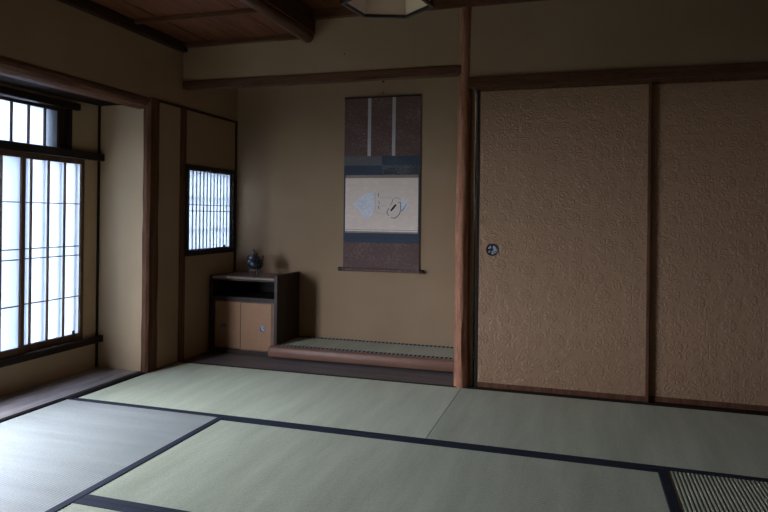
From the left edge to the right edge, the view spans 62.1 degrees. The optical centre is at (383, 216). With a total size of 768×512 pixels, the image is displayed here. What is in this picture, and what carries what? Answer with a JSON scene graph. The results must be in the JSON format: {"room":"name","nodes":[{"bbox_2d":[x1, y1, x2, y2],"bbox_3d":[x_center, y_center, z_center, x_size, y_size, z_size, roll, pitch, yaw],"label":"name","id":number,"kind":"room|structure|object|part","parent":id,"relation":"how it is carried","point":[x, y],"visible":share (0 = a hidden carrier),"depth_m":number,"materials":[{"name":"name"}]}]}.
{"room":"traditional dwelling","nodes":[
{"label":"traditional dwelling","id":0,"kind":"room"},
{"bbox_2d":[0,83,97,395],"bbox_3d":[-2.477,0.144,2.277,0.060,1.770,4.000,1,0,17],"label":"wall","id":1,"kind":"structure","parent":0,"point":[23,375],"depth_m":4.05,"materials":[{"name":"paint"}]},
{"bbox_2d":[0,86,80,149],"bbox_3d":[-2.288,-0.548,2.839,0.105,0.380,2.820,1,0,17],"label":"window","id":2,"kind":"structure","parent":1,"relation":"in","point":[25,117],"depth_m":3.69,"materials":[{"name":"brown wood"}]},
{"bbox_3d":[-2.311,-0.682,2.735,0.090,0.042,2.607,1,0,17],"label":"head rail","id":3,"kind":"part","parent":2,"relation":"part of","materials":[{"name":"black wood"}]},
{"bbox_2d":[0,140,104,367],"bbox_3d":[-2.276,0.236,2.850,0.110,1.292,2.854,1,0,17],"label":"window","id":4,"kind":"structure","parent":1,"relation":"in","point":[42,187],"depth_m":3.73,"materials":[{"name":"brown wood"}]},
{"bbox_3d":[-2.285,0.793,2.842,0.110,0.034,2.839,1,0,17],"label":"sill","id":5,"kind":"part","parent":4,"relation":"part of","materials":[{"name":"black wood"}]},
{"bbox_3d":[-2.271,-0.387,2.850,0.105,0.047,2.854,1,0,17],"label":"head rail","id":6,"kind":"part","parent":4,"relation":"part of","materials":[{"name":"black wood"}]},
{"bbox_2d":[0,75,119,105],"bbox_3d":[-2.318,-0.739,2.263,0.352,0.030,4.060,1,0,17],"label":"ceiling","id":7,"kind":"structure","parent":0,"point":[3,79],"depth_m":3.68,"materials":[{"name":"brown wood"}]},
{"bbox_2d":[0,367,137,418],"bbox_3d":[-2.302,1.007,2.220,0.329,0.059,4.000,1,0,17],"label":"floor","id":8,"kind":"structure","parent":0,"point":[21,400],"depth_m":3.62,"materials":[{"name":"brown wood"}]},
{"bbox_2d":[0,0,237,367],"bbox_3d":[-1.958,-0.189,2.694,0.120,2.450,5.100,1,0,17],"label":"wall","id":9,"kind":"structure","parent":0,"point":[55,35],"depth_m":4.17,"materials":[{"name":"beige paint"}]},
{"bbox_2d":[0,372,144,422],"bbox_3d":[-2.118,1.008,2.139,0.069,0.061,3.954,1,0,17],"label":"trim","id":10,"kind":"structure","parent":9,"relation":"attached to","point":[4,419],"depth_m":3.45,"materials":[{"name":"black wood"}]},
{"bbox_2d":[0,56,149,108],"bbox_3d":[-2.091,-0.723,2.195,0.097,0.069,4.064,1,0,17],"label":"beam","id":11,"kind":"structure","parent":9,"relation":"attached to","point":[9,67],"depth_m":3.41,"materials":[{"name":"brown wood"}]},
{"bbox_2d":[57,0,187,52],"bbox_3d":[-1.986,-1.150,2.288,0.042,0.059,4.300,1,0,17],"label":"crown molding","id":12,"kind":"structure","parent":9,"relation":"attached to","point":[87,6],"depth_m":3.75,"materials":[{"name":"brown wood"}]},
{"bbox_2d":[140,97,159,372],"bbox_3d":[-1.491,0.119,4.077,0.048,1.745,0.116,1,0,17],"label":"post","id":13,"kind":"object","parent":9,"relation":"attached to","point":[151,117],"visible":1,"depth_m":4.04,"materials":[{"name":"brown wood"}]},
{"bbox_2d":[178,108,186,361],"bbox_3d":[-1.409,0.136,4.379,0.066,1.752,0.063,1,0,17],"label":"post","id":14,"kind":"object","parent":9,"relation":"attached to","point":[183,115],"visible":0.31,"depth_m":4.36,"materials":[{"name":"brown wood"}]},
{"bbox_2d":[160,100,237,123],"bbox_3d":[-1.317,-0.743,4.591,0.037,0.016,0.969,1,0,17],"label":"rail","id":15,"kind":"object","parent":9,"relation":"attached to","point":[161,101],"visible":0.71,"depth_m":4.52,"materials":[{"name":"brown wood"}]},
{"bbox_2d":[184,164,235,256],"bbox_3d":[-1.307,-0.041,4.715,0.082,0.639,0.668,1,0,17],"label":"window","id":16,"kind":"structure","parent":9,"relation":"in","point":[210,192],"depth_m":4.71,"materials":[{"name":"white paper"}]},
{"bbox_2d":[98,105,143,370],"bbox_3d":[-1.729,0.153,4.160,0.464,1.770,0.080,1,0,17],"label":"wall","id":17,"kind":"structure","parent":0,"point":[121,172],"depth_m":4.11,"materials":[{"name":"paint"}]},
{"bbox_2d":[95,106,100,366],"bbox_3d":[-1.867,0.132,4.155,0.022,1.701,0.012,1,0,17],"label":"post","id":18,"kind":"object","parent":17,"relation":"attached to","point":[99,107],"visible":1,"depth_m":4.15,"materials":[{"name":"black wood"}]},
{"bbox_2d":[63,361,767,415],"bbox_3d":[0.286,1.038,3.336,3.960,0.059,0.967,1,0,17],"label":"trim","id":19,"kind":"structure","parent":17,"relation":"attached to","point":[177,361],"depth_m":3.73,"materials":[{"name":"black wood"}]},
{"bbox_2d":[90,0,289,42],"bbox_3d":[-1.570,-1.190,2.165,0.950,0.020,4.310,1,0,17],"label":"ceiling","id":20,"kind":"structure","parent":0,"point":[250,25],"depth_m":3.79,"materials":[{"name":"brown wood"}]},
{"bbox_2d":[135,8,258,24],"bbox_3d":[-1.087,-1.162,3.706,0.843,0.027,0.026,1,0,17],"label":"beam","id":21,"kind":"structure","parent":20,"relation":"attached to","point":[247,11],"depth_m":3.69,"materials":[{"name":"brown wood"}]},
{"bbox_2d":[302,0,343,9],"bbox_3d":[0.339,-1.313,1.578,3.000,0.028,4.310,1,0,17],"label":"ceiling","id":22,"kind":"structure","parent":0,"point":[314,4],"depth_m":3.92,"materials":[{"name":"brown wood"}]},
{"bbox_2d":[240,0,314,42],"bbox_3d":[-1.117,-1.225,2.026,0.094,0.218,4.310,1,0,17],"label":"ceiling beam","id":23,"kind":"structure","parent":22,"relation":"attached to","point":[294,16],"depth_m":3.75,"materials":[{"name":"brown wood"}]},
{"bbox_2d":[340,0,433,18],"bbox_3d":[0.016,-1.070,2.534,0.350,0.466,0.367,1,0,17],"label":"pendant lamp","id":24,"kind":"object","parent":22,"relation":"hanging from","point":[395,9],"visible":1,"depth_m":2.68,"materials":[{"name":"paper"}]},
{"bbox_3d":[-0.108,-0.947,2.597,0.027,0.194,0.175,1,0,27],"label":"paper panel","id":25,"kind":"part","parent":24,"relation":"part of","materials":[{"name":"beige paper"}]},
{"bbox_3d":[0.007,-0.946,2.672,0.175,0.194,0.027,1,0,-3],"label":"paper panel","id":26,"kind":"part","parent":24,"relation":"part of","materials":[{"name":"beige paper"}]},
{"bbox_3d":[0.130,-0.944,2.609,0.027,0.194,0.175,1,0,-33],"label":"paper panel","id":27,"kind":"part","parent":24,"relation":"part of","materials":[{"name":"beige paper"}]},
{"bbox_2d":[183,351,469,386],"bbox_3d":[-0.348,1.033,4.421,2.010,0.055,0.734,1,0,17],"label":"floor","id":28,"kind":"structure","parent":0,"point":[221,358],"depth_m":4.22,"materials":[{"name":"brown wood"}]},
{"bbox_2d":[209,271,299,355],"bbox_3d":[-0.968,0.708,4.786,0.551,0.579,0.376,1,0,17],"label":"base cabinet","id":29,"kind":"object","parent":28,"relation":"on","point":[248,315],"visible":0.92,"depth_m":4.66,"materials":[{"name":"brown wood"}]},
{"bbox_3d":[-1.252,0.792,4.706,0.008,0.352,0.044,1,0,17],"label":"door post","id":30,"kind":"part","parent":29,"relation":"part of","materials":[{"name":"brown wood"}]},
{"bbox_3d":[-1.220,0.715,4.863,0.024,0.560,0.376,1,0,17],"label":"panel","id":31,"kind":"part","parent":29,"relation":"part of","materials":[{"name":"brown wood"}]},
{"bbox_3d":[-1.135,0.794,4.672,0.237,0.350,0.014,1,0,17],"label":"door frame","id":32,"kind":"part","parent":29,"relation":"part of","materials":[{"name":"brown wood"}]},
{"bbox_3d":[-1.134,0.794,4.673,0.237,0.350,0.010,1,0,17],"label":"door","id":33,"kind":"part","parent":29,"relation":"part of","materials":[{"name":"paper"}]},
{"bbox_3d":[-0.966,0.594,4.787,0.503,0.015,0.374,1,0,17],"label":"shelf","id":34,"kind":"part","parent":29,"relation":"part of","materials":[{"name":"brown wood"}]},
{"bbox_3d":[-1.015,0.610,4.627,0.503,0.018,0.036,1,0,17],"label":"door rail","id":35,"kind":"part","parent":29,"relation":"part of","materials":[{"name":"brown wood"}]},
{"bbox_3d":[-1.016,0.462,4.618,0.503,0.012,0.016,1,0,17],"label":"rail","id":36,"kind":"part","parent":29,"relation":"part of","materials":[{"name":"brown wood"}]},
{"bbox_2d":[247,249,263,275],"bbox_3d":[-0.949,0.341,4.696,0.120,0.197,0.120,1,0,-28],"label":"incense burner","id":37,"kind":"object","parent":29,"relation":"on","point":[255,262],"visible":1,"depth_m":4.66,"materials":[{"name":"brown metal"}]},
{"bbox_3d":[-0.948,0.299,4.696,0.090,0.026,0.090,1,0,17],"label":"lid","id":38,"kind":"part","parent":37,"relation":"part of","materials":[{"name":"brown metal"}]},
{"bbox_3d":[-0.921,0.796,4.589,0.254,0.350,0.010,1,0,17],"label":"door","id":39,"kind":"part","parent":29,"relation":"part of","materials":[{"name":"paper"}]},
{"bbox_3d":[-0.921,0.796,4.588,0.254,0.350,0.014,1,0,17],"label":"door frame","id":40,"kind":"part","parent":29,"relation":"part of","materials":[{"name":"brown wood"}]},
{"bbox_3d":[-0.914,0.728,4.960,0.503,0.541,0.012,1,0,17],"label":"panel","id":41,"kind":"part","parent":29,"relation":"part of","materials":[{"name":"black wood"}]},
{"bbox_3d":[-0.785,0.798,4.562,0.021,0.352,0.044,1,0,17],"label":"door post","id":42,"kind":"part","parent":29,"relation":"part of","materials":[{"name":"brown wood"}]},
{"bbox_3d":[-0.716,0.711,4.708,0.024,0.579,0.376,1,0,17],"label":"panel","id":43,"kind":"part","parent":29,"relation":"part of","materials":[{"name":"brown wood"}]},
{"bbox_2d":[268,336,453,372],"bbox_3d":[-0.069,0.966,4.479,1.443,0.085,0.436,1,0,17],"label":"platform","id":44,"kind":"object","parent":28,"relation":"on","point":[333,350],"visible":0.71,"depth_m":4.38,"materials":[{"name":"wood"},{"name":"woven tatami straw"},{"name":"dark cloth edging"}]},
{"bbox_2d":[453,6,471,387],"bbox_3d":[0.476,-0.113,3.812,0.096,2.256,0.099,1,0,17],"label":"post","id":45,"kind":"object","parent":28,"relation":"on","point":[462,226],"visible":0.98,"depth_m":3.78,"materials":[{"name":"brown wood"}]},
{"bbox_2d":[236,76,458,346],"bbox_3d":[-0.231,-0.169,4.822,2.070,2.450,0.115,1,0,17],"label":"wall","id":46,"kind":"structure","parent":0,"point":[291,138],"depth_m":4.81,"materials":[{"name":"beige paint"}]},
{"bbox_2d":[233,123,237,271],"bbox_3d":[-1.189,0.129,5.044,0.034,1.732,0.023,1,0,17],"label":"post","id":47,"kind":"object","parent":46,"relation":"attached to","point":[236,124],"visible":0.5,"depth_m":5.04,"materials":[{"name":"brown wood"}]},
{"bbox_3d":[-0.005,-0.908,4.686,0.010,0.010,0.018,1,0,17],"label":"nail","id":48,"kind":"object","parent":46,"relation":"attached to","visible":0},
{"bbox_2d":[338,92,423,273],"bbox_3d":[-0.021,-0.249,4.681,0.659,1.323,0.030,1,0,17],"label":"scroll","id":49,"kind":"object","parent":48,"relation":"hanging from","point":[382,144],"visible":1,"depth_m":4.68,"materials":[{"name":"brown fabric"}]},
{"bbox_2d":[345,175,418,233],"bbox_3d":[-0.021,-0.089,4.685,0.561,0.428,0.005,1,0,17],"label":"picture","id":50,"kind":"object","parent":49,"relation":"on","point":[374,204],"depth_m":4.68,"materials":[{"name":"beige paper"}]},
{"bbox_3d":[-0.012,-0.877,4.685,0.589,0.012,0.010,1,0,17],"label":"rod","id":51,"kind":"part","parent":49,"relation":"part of","materials":[{"name":"brown wood"}]},
{"bbox_2d":[469,90,477,386],"bbox_3d":[0.629,-0.158,4.173,0.045,2.450,0.750,1,0,17],"label":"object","id":52,"kind":"structure","parent":0,"point":[473,165],"depth_m":3.81,"materials":[{"name":"brown wood"}]},
{"bbox_2d":[474,82,651,401],"bbox_3d":[1.005,0.134,3.642,0.957,1.761,0.026,1,0,17],"label":"door","id":53,"kind":"structure","parent":52,"relation":"in","point":[563,207],"depth_m":3.63,"materials":[{"name":"paper"}]},
{"bbox_3d":[0.635,0.197,3.745,0.072,0.072,0.006,1,0,17],"label":"finger pull","id":54,"kind":"part","parent":53,"relation":"part of","materials":[{"name":"black paint"}]},
{"bbox_3d":[0.635,0.197,3.747,0.057,0.057,0.001,1,0,17],"label":"dish","id":55,"kind":"part","parent":53,"relation":"part of","materials":[{"name":"black paint"}]},
{"bbox_2d":[183,0,767,80],"bbox_3d":[0.494,-1.100,3.807,3.890,0.570,0.040,1,0,17],"label":"wall","id":56,"kind":"structure","parent":0,"point":[547,36],"depth_m":3.68,"materials":[{"name":"beige paint"}]},
{"bbox_2d":[185,33,298,47],"bbox_3d":[-0.927,-1.158,4.202,0.858,0.032,0.042,1,0,17],"label":"crown molding","id":57,"kind":"structure","parent":56,"relation":"attached to","point":[281,37],"depth_m":4.19,"materials":[{"name":"brown wood"}]},
{"bbox_2d":[183,65,461,90],"bbox_3d":[-0.448,-0.882,4.091,1.921,0.057,0.055,1,0,17],"label":"beam","id":58,"kind":"structure","parent":56,"relation":"attached to","point":[452,70],"depth_m":4.04,"materials":[{"name":"brown wood"}]},
{"bbox_2d":[313,0,544,19],"bbox_3d":[0.942,-1.262,3.625,2.930,0.054,0.046,1,0,17],"label":"crown molding","id":59,"kind":"structure","parent":56,"relation":"attached to","point":[339,12],"depth_m":3.79,"materials":[{"name":"brown wood"}]},
{"bbox_2d":[468,62,767,92],"bbox_3d":[1.435,-0.770,3.539,1.925,0.070,0.143,1,0,17],"label":"lintel beam","id":60,"kind":"structure","parent":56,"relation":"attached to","point":[756,69],"depth_m":3.51,"materials":[{"name":"brown wood"}]},
{"bbox_2d":[649,76,767,411],"bbox_3d":[1.886,0.145,3.397,0.949,1.761,0.022,1,0,17],"label":"door","id":61,"kind":"structure","parent":56,"relation":"in","point":[708,320],"depth_m":3.43,"materials":[{"name":"paper"}]},
{"bbox_2d":[474,109,477,369],"bbox_3d":[1.446,-0.148,3.640,1.950,2.450,0.050,1,0,17],"label":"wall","id":62,"kind":"structure","parent":0,"point":[477,109],"depth_m":3.88,"materials":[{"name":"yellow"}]},
{"bbox_2d":[471,383,767,413],"bbox_3d":[1.435,1.049,3.550,1.890,0.056,0.116,1,0,17],"label":"sill","id":63,"kind":"structure","parent":62,"relation":"attached to","point":[472,386],"depth_m":3.48,"materials":[{"name":"brown wood"}]},
{"bbox_3d":[-0.281,1.113,2.225,4.390,0.105,5.200,1,0,17],"label":"floor","id":64,"kind":"structure","parent":0,"visible":0},
{"bbox_2d":[57,498,155,511],"bbox_3d":[-0.265,1.033,1.501,1.983,0.057,0.953,1,0,17],"label":"mat","id":65,"kind":"object","parent":64,"relation":"on","point":[80,505],"visible":1,"depth_m":2.18,"materials":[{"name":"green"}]},
{"bbox_2d":[0,399,223,511],"bbox_3d":[-1.534,1.017,2.392,0.962,0.057,1.908,1,0,17],"label":"mat","id":66,"kind":"object","parent":64,"relation":"on","point":[53,456],"visible":0.95,"depth_m":2.75,"materials":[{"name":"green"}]},
{"bbox_2d":[72,362,460,440],"bbox_3d":[-0.612,1.028,3.605,1.943,0.057,0.950,1,0,17],"label":"mat","id":67,"kind":"object","parent":64,"relation":"on","point":[410,411],"visible":0.94,"depth_m":3.51,"materials":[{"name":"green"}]},
{"bbox_2d":[81,418,669,511],"bbox_3d":[0.016,1.036,2.414,1.983,0.057,0.953,1,0,17],"label":"mat","id":68,"kind":"object","parent":64,"relation":"on","point":[231,465],"visible":0.98,"depth_m":2.45,"materials":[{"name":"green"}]},
{"bbox_2d":[424,388,767,482],"bbox_3d":[1.247,1.051,3.033,1.943,0.057,0.950,1,0,17],"label":"mat","id":69,"kind":"object","parent":64,"relation":"on","point":[703,442],"visible":0.96,"depth_m":3.02,"materials":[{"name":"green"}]},
{"bbox_2d":[658,469,767,511],"bbox_3d":[1.289,1.051,1.523,0.972,0.057,1.908,1,0,17],"label":"mat","id":70,"kind":"object","parent":64,"relation":"on","point":[684,492],"visible":0.94,"depth_m":2.36,"materials":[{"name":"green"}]}
]}

